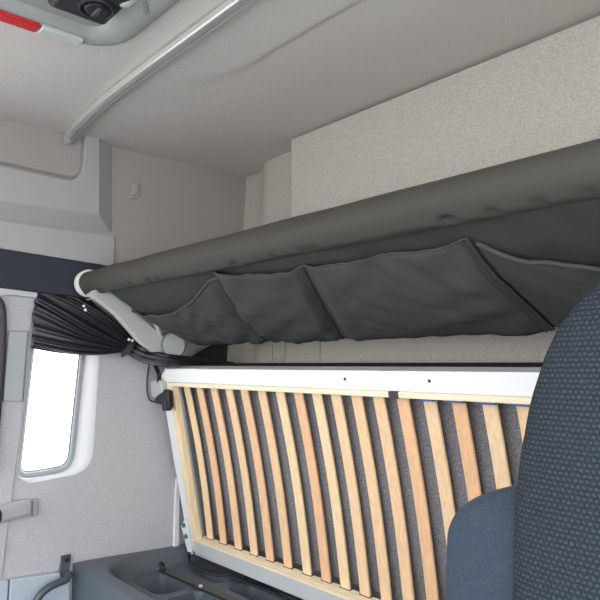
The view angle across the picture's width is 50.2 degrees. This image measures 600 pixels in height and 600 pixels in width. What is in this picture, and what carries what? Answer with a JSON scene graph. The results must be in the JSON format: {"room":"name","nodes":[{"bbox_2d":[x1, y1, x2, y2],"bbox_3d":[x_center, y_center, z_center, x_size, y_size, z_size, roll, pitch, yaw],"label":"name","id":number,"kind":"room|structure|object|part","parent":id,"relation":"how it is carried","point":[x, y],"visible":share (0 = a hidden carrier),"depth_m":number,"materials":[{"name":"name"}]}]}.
{"room":"vehicle interior","nodes":[
{"label":"vehicle interior","id":0,"kind":"room"},
{"bbox_2d":[1,318,219,599],"bbox_3d":[-0.644,0.451,2.399,1.250,2.080,0.001,5,-8,-41],"label":"wall","id":1,"kind":"structure","parent":0,"point":[122,502],"depth_m":2.35,"materials":[{"name":"fabric"}]},
{"bbox_2d":[0,297,6,420],"bbox_3d":[-0.997,0.262,2.078,0.072,0.571,0.023,5,-8,-41],"label":"trim","id":2,"kind":"structure","parent":1,"relation":"attached to","point":[3,316],"depth_m":2.10,"materials":[{"name":"grey rubber"}]},
{"bbox_2d":[0,578,8,599],"bbox_3d":[-1.019,1.052,1.986,0.198,0.345,0.030,5,-8,-41],"label":"trim","id":3,"kind":"structure","parent":1,"relation":"attached to","point":[3,582],"depth_m":2.04,"materials":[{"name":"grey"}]},
{"bbox_2d":[3,331,30,401],"bbox_3d":[-0.944,0.221,2.137,0.081,0.238,0.015,5,-8,-41],"label":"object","id":4,"kind":"object","parent":1,"relation":"attached to","point":[17,341],"visible":1,"depth_m":2.13,"materials":[{"name":"grey plastic"}]},
{"bbox_2d":[0,296,35,578],"bbox_3d":[-0.999,0.518,2.073,0.248,1.127,0.007,5,-8,-41],"label":"trim","id":5,"kind":"structure","parent":1,"relation":"attached to","point":[19,310],"depth_m":2.12,"materials":[{"name":"plastic"}]},
{"bbox_2d":[0,499,37,522],"bbox_3d":[-0.955,0.688,2.072,0.216,0.064,0.036,5,-8,-43],"label":"handle","id":6,"kind":"object","parent":1,"relation":"attached to","point":[9,511],"visible":1,"depth_m":2.09,"materials":[{"name":"grey plastic"}]},
{"bbox_2d":[0,288,37,297],"bbox_3d":[-0.995,-0.033,2.117,0.244,0.042,0.028,5,-8,-41],"label":"trim","id":7,"kind":"structure","parent":1,"relation":"attached to","point":[3,292],"depth_m":2.14,"materials":[{"name":"grey plastic"}]},
{"bbox_2d":[7,571,69,599],"bbox_3d":[-0.867,1.092,2.117,0.216,0.368,0.030,5,-8,-41],"label":"trim","id":8,"kind":"structure","parent":1,"relation":"attached to","point":[26,587],"depth_m":2.11,"materials":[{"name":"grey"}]},
{"bbox_2d":[33,554,72,599],"bbox_3d":[-0.837,1.014,2.127,0.160,0.289,0.109,5,-8,-41],"label":"lever","id":9,"kind":"object","parent":1,"relation":"attached to","point":[65,575],"visible":1,"depth_m":2.12,"materials":[{"name":"grey"}]},
{"bbox_2d":[0,248,106,298],"bbox_3d":[-0.947,-0.100,2.152,0.649,0.162,0.050,5,-8,-41],"label":"trim","id":10,"kind":"structure","parent":1,"relation":"attached to","point":[23,271],"depth_m":2.17,"materials":[{"name":"fabric"}]},
{"bbox_2d":[0,135,111,232],"bbox_3d":[-0.931,-0.461,2.167,0.683,0.408,0.062,5,-8,-41],"label":"trim","id":11,"kind":"structure","parent":1,"relation":"attached to","point":[83,200],"depth_m":2.23,"materials":[{"name":"grey plastic"}]},
{"bbox_2d":[0,220,114,265],"bbox_3d":[-0.947,-0.199,2.166,0.661,0.132,0.040,5,-8,-41],"label":"trim","id":12,"kind":"structure","parent":1,"relation":"attached to","point":[59,243],"depth_m":2.23,"materials":[{"name":"grey plastic"}]},
{"bbox_2d":[17,299,98,482],"bbox_3d":[-0.855,0.297,2.268,0.278,0.656,0.061,5,-8,-41],"label":"window","id":13,"kind":"structure","parent":1,"relation":"in","point":[81,441],"depth_m":2.31,"materials":[{"name":"white plastic"}]},
{"bbox_3d":[-0.878,0.295,2.280,0.248,0.649,0.014,5,-8,-41],"label":"frame","id":14,"kind":"part","parent":13,"relation":"part of","materials":[{"name":"grey plastic"}]},
{"bbox_2d":[0,120,245,263],"bbox_3d":[-0.686,-0.348,2.420,1.210,0.475,0.032,5,-8,-41],"label":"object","id":15,"kind":"structure","parent":1,"relation":"attached to","point":[178,204],"depth_m":2.49,"materials":[{"name":"fabric"}]},
{"bbox_2d":[31,293,233,366],"bbox_3d":[-0.539,0.116,2.352,0.822,0.255,0.195,4,-7,-36],"label":"window curtain","id":16,"kind":"object","parent":1,"relation":"hanging from","point":[63,324],"visible":0.93,"depth_m":2.24,"materials":[{"name":"black fabric"}]},
{"bbox_3d":[-0.759,0.088,2.266,0.363,0.216,0.072,5,-8,-41],"label":"gathered panel","id":17,"kind":"part","parent":16,"relation":"part of","materials":[{"name":"black fabric"}]},
{"bbox_2d":[130,183,139,198],"bbox_3d":[-0.627,-0.418,2.446,0.041,0.066,0.018,5,-8,-41],"label":"coat hook","id":18,"kind":"object","parent":1,"relation":"attached to","point":[135,190],"visible":1,"depth_m":2.44,"materials":[{"name":"grey plastic"}]},
{"bbox_2d":[0,0,599,177],"bbox_3d":[-0.415,-0.713,1.077,2.700,0.006,2.450,5,-8,-41],"label":"ceiling","id":19,"kind":"structure","parent":0,"point":[275,73],"depth_m":1.77,"materials":[{"name":"fabric"}]},
{"bbox_2d":[0,0,179,46],"bbox_3d":[-0.513,-0.684,1.093,0.818,0.054,0.848,5,-8,-41],"label":"roof hatch","id":20,"kind":"object","parent":19,"relation":"attached to","point":[73,22],"visible":1,"depth_m":1.48,"materials":[{"name":"grey plastic"}]},
{"bbox_2d":[16,0,100,25],"bbox_3d":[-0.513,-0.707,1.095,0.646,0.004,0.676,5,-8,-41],"label":"console","id":21,"kind":"object","parent":20,"relation":"hanging from","point":[42,9],"depth_m":1.48,"materials":[{"name":"grey plastic"}]},
{"bbox_2d":[62,0,255,145],"bbox_3d":[-0.078,-0.660,1.364,0.067,0.037,2.402,5,-7,-40],"label":"track","id":22,"kind":"object","parent":19,"relation":"attached to","point":[228,9],"visible":1,"depth_m":1.67,"materials":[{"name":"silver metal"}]},
{"bbox_2d":[227,151,557,599],"bbox_3d":[0.472,0.387,1.754,0.123,2.080,2.454,5,-7,-39],"label":"wall","id":23,"kind":"structure","parent":0,"point":[268,192],"depth_m":2.09,"materials":[{"name":"fabric"}]},
{"bbox_2d":[272,341,319,362],"bbox_3d":[-0.019,0.169,2.291,0.005,0.180,0.274,5,-7,-39],"label":"trim","id":24,"kind":"structure","parent":23,"relation":"attached to","point":[319,341],"depth_m":2.33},
{"bbox_2d":[74,138,599,365],"bbox_3d":[0.231,-0.002,1.596,0.709,0.338,2.418,5,-8,-41],"label":"bunk","id":25,"kind":"object","parent":23,"relation":"attached to","point":[511,248],"visible":0.99,"depth_m":1.31,"materials":[{"name":"fabric"}]},
{"bbox_3d":[-0.604,0.073,2.236,0.294,0.214,0.028,5,-8,-41],"label":"arm","id":26,"kind":"part","parent":25,"relation":"part of","materials":[{"name":"grey plastic"}]},
{"bbox_3d":[-0.512,0.096,2.289,0.024,0.060,0.054,-3,-7,31],"label":"release lever","id":27,"kind":"part","parent":25,"relation":"part of","materials":[{"name":"grey plastic"}]},
{"bbox_2d":[291,15,599,217],"bbox_3d":[0.622,-0.372,1.614,0.084,0.562,1.891,5,-8,-41],"label":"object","id":28,"kind":"structure","parent":23,"relation":"attached to","point":[540,96],"depth_m":1.76,"materials":[{"name":"fabric"}]},
{"bbox_3d":[-0.438,1.361,0.849,2.640,0.040,2.450,5,-8,-41],"label":"floor","id":29,"kind":"structure","parent":0,"visible":0},
{"bbox_2d":[71,544,303,599],"bbox_3d":[0.183,1.123,1.489,0.522,0.562,2.348,5,-8,-41],"label":"tray","id":30,"kind":"object","parent":29,"relation":"on","point":[136,575],"visible":0.71,"depth_m":2.21,"materials":[{"name":"grey plastic"}]},
{"bbox_2d":[159,561,238,599],"bbox_3d":[-0.168,0.930,1.966,0.033,0.034,1.004,5,-8,-43],"label":"bar","id":31,"kind":"object","parent":30,"relation":"on","point":[220,595],"visible":1,"depth_m":2.16,"materials":[{"name":"grey metal"}]},
{"bbox_2d":[187,552,291,599],"bbox_3d":[-0.205,0.932,2.176,0.638,0.069,0.084,-5,-8,43],"label":"cable bundle","id":32,"kind":"object","parent":30,"relation":"on","point":[214,573],"visible":1,"depth_m":2.20,"materials":[{"name":"black plastic"}]},
{"bbox_2d":[161,366,540,599],"bbox_3d":[0.211,0.535,1.692,0.189,0.715,2.167,5,-8,-41],"label":"bunk","id":33,"kind":"object","parent":30,"relation":"on","point":[488,387],"visible":0.88,"depth_m":1.83,"materials":[{"name":"white paint"}]},
{"bbox_2d":[146,364,172,410],"bbox_3d":[-0.521,0.322,2.402,0.045,0.181,0.169,5,-8,-41],"label":"latch","id":34,"kind":"object","parent":33,"relation":"attached to","point":[163,395],"visible":0.96,"depth_m":2.39,"materials":[{"name":"grey plastic"}]},
{"bbox_3d":[-0.446,0.606,2.436,0.186,0.692,0.060,5,-8,-41],"label":"rail","id":35,"kind":"part","parent":33,"relation":"part of","materials":[{"name":"white paint"}]},
{"bbox_3d":[-0.431,0.895,2.430,0.034,0.144,0.052,5,-8,-41],"label":"hinge plate","id":36,"kind":"part","parent":33,"relation":"part of","materials":[{"name":"white paint"}]},
{"bbox_3d":[0.296,0.853,1.661,0.059,0.065,2.055,5,-8,-41],"label":"rail","id":37,"kind":"part","parent":33,"relation":"part of","materials":[{"name":"grey plastic"}]},
{"bbox_3d":[0.197,0.201,1.645,0.063,0.060,2.065,5,-8,-41],"label":"rail","id":38,"kind":"part","parent":33,"relation":"part of","materials":[{"name":"white paint"}]},
{"bbox_2d":[190,362,542,599],"bbox_3d":[0.320,0.487,1.695,0.211,0.639,2.020,5,-8,-41],"label":"mattress","id":39,"kind":"object","parent":33,"relation":"on","point":[510,425],"visible":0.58,"depth_m":1.79,"materials":[{"name":"fabric"}]},
{"bbox_3d":[0.320,0.485,1.696,0.211,0.635,2.020,5,-8,-41],"label":"mattress","id":40,"kind":"part","parent":39,"relation":"part of","materials":[{"name":"fabric"}]},
{"bbox_2d":[445,284,599,599],"bbox_3d":[0.309,0.601,0.498,0.598,1.403,0.752,5,-8,-41],"label":"seat","id":41,"kind":"object","parent":29,"relation":"on","point":[537,537],"visible":1,"depth_m":0.80,"materials":[{"name":"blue blue-grey woven cloth"}]},
{"bbox_3d":[0.459,0.390,0.651,0.199,0.953,0.516,5,-8,-41],"label":"backrest","id":42,"kind":"part","parent":41,"relation":"part of","materials":[{"name":"blue fabric"}]},
{"label":"outside","id":43,"kind":"structure","parent":0,"visible":0},
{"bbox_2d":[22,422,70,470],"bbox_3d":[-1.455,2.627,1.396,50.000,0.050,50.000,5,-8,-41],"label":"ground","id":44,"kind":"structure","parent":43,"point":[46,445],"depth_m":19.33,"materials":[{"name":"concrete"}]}
]}

